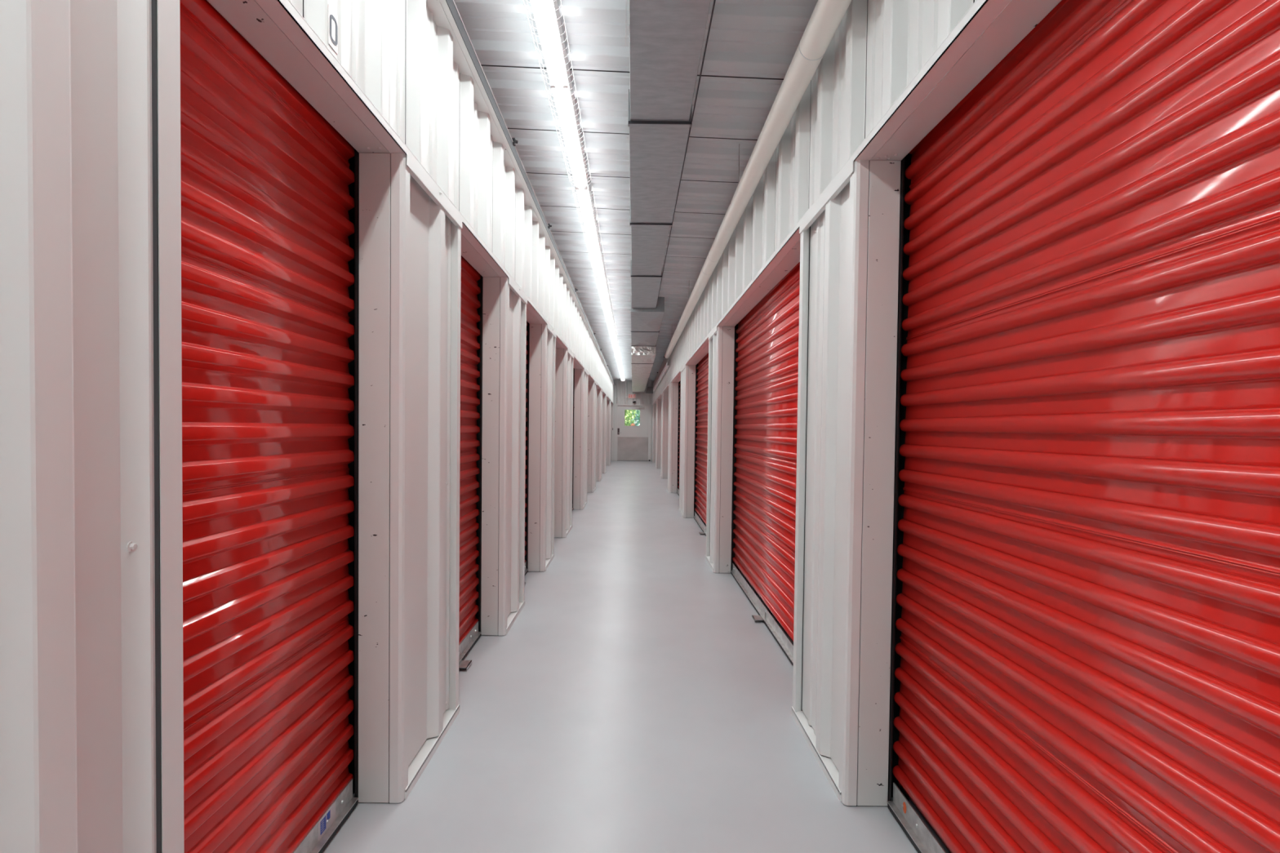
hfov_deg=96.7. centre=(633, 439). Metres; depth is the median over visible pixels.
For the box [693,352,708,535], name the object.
door
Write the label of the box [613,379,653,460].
wall
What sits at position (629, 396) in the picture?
exit sign
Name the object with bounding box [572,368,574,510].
door
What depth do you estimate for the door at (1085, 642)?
1.10 m
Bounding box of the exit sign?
[625,394,638,398]
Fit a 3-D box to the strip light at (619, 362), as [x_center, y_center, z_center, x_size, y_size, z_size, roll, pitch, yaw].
[-0.369,-2.057,14.858,0.159,0.108,2.386,1,1,0]
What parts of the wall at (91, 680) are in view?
trim, corner trim, panel, trim, corner trim, panel, trim, corner trim, panel, trim, corner trim, panel, trim, corner trim, panel, trim, corner trim, panel, trim, corner trim, panel, trim, corner trim, panel, trim, corner trim, panel, corner trim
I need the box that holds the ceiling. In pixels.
[453,0,817,381]
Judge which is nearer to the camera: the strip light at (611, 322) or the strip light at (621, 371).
the strip light at (611, 322)
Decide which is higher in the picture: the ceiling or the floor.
the ceiling
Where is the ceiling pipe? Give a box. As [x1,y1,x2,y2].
[664,0,851,358]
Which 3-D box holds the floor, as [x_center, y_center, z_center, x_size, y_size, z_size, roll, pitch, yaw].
[-0.013,1.159,7.925,5.400,0.100,28.200,1,1,0]
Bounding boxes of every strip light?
[522,0,591,186]
[570,177,607,276]
[593,271,613,317]
[604,312,618,341]
[610,339,621,356]
[614,354,622,367]
[617,365,624,375]
[619,373,625,381]
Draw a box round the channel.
[653,361,669,391]
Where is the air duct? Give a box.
[625,0,715,392]
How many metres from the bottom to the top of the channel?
0.077 m
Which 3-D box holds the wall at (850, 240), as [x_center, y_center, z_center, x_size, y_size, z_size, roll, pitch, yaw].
[0.800,-0.344,7.809,0.156,2.930,27.630,1,1,0]
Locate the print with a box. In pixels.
[320,809,330,835]
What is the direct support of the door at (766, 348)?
in the wall at (850, 240)
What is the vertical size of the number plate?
0.095 m
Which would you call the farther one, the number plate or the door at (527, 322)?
the door at (527, 322)
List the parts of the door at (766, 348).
guide rail, step plate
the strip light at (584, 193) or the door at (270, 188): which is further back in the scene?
the strip light at (584, 193)
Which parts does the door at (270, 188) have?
guide rail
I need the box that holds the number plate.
[328,4,337,54]
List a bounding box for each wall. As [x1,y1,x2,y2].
[0,0,613,852]
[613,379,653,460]
[651,0,1062,806]
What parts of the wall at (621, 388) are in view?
panel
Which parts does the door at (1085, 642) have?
guide rail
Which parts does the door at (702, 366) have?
guide rail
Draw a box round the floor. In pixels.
[322,460,950,852]
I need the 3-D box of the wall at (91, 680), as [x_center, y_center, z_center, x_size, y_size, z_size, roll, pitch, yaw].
[-0.825,-0.332,7.809,0.162,2.868,27.631,1,1,0]
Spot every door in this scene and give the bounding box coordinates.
[179,0,359,852]
[458,255,483,670]
[524,320,529,586]
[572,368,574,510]
[614,404,652,461]
[676,380,680,500]
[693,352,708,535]
[730,262,799,666]
[887,0,1279,852]
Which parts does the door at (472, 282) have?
step plate, guide rail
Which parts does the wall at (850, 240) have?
panel, corner trim, trim, panel, corner trim, trim, panel, corner trim, panel, corner trim, trim, panel, corner trim, trim, panel, corner trim, trim, panel, corner trim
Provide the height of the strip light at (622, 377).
0.108 m
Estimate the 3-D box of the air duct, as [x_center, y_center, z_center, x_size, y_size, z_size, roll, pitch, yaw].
[0.193,-1.717,8.497,0.469,0.492,26.160,1,1,0]
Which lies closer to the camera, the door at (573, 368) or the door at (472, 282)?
the door at (472, 282)
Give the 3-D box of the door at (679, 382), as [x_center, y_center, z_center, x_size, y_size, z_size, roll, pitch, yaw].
[0.984,-0.246,9.951,0.345,2.648,2.409,1,1,0]
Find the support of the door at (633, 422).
in the wall at (621, 388)
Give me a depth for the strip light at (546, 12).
2.83 m
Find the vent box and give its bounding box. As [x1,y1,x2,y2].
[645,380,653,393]
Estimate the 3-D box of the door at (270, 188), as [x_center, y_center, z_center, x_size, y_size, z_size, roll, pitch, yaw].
[-1.044,-0.096,1.419,0.291,2.648,1.018,1,1,0]

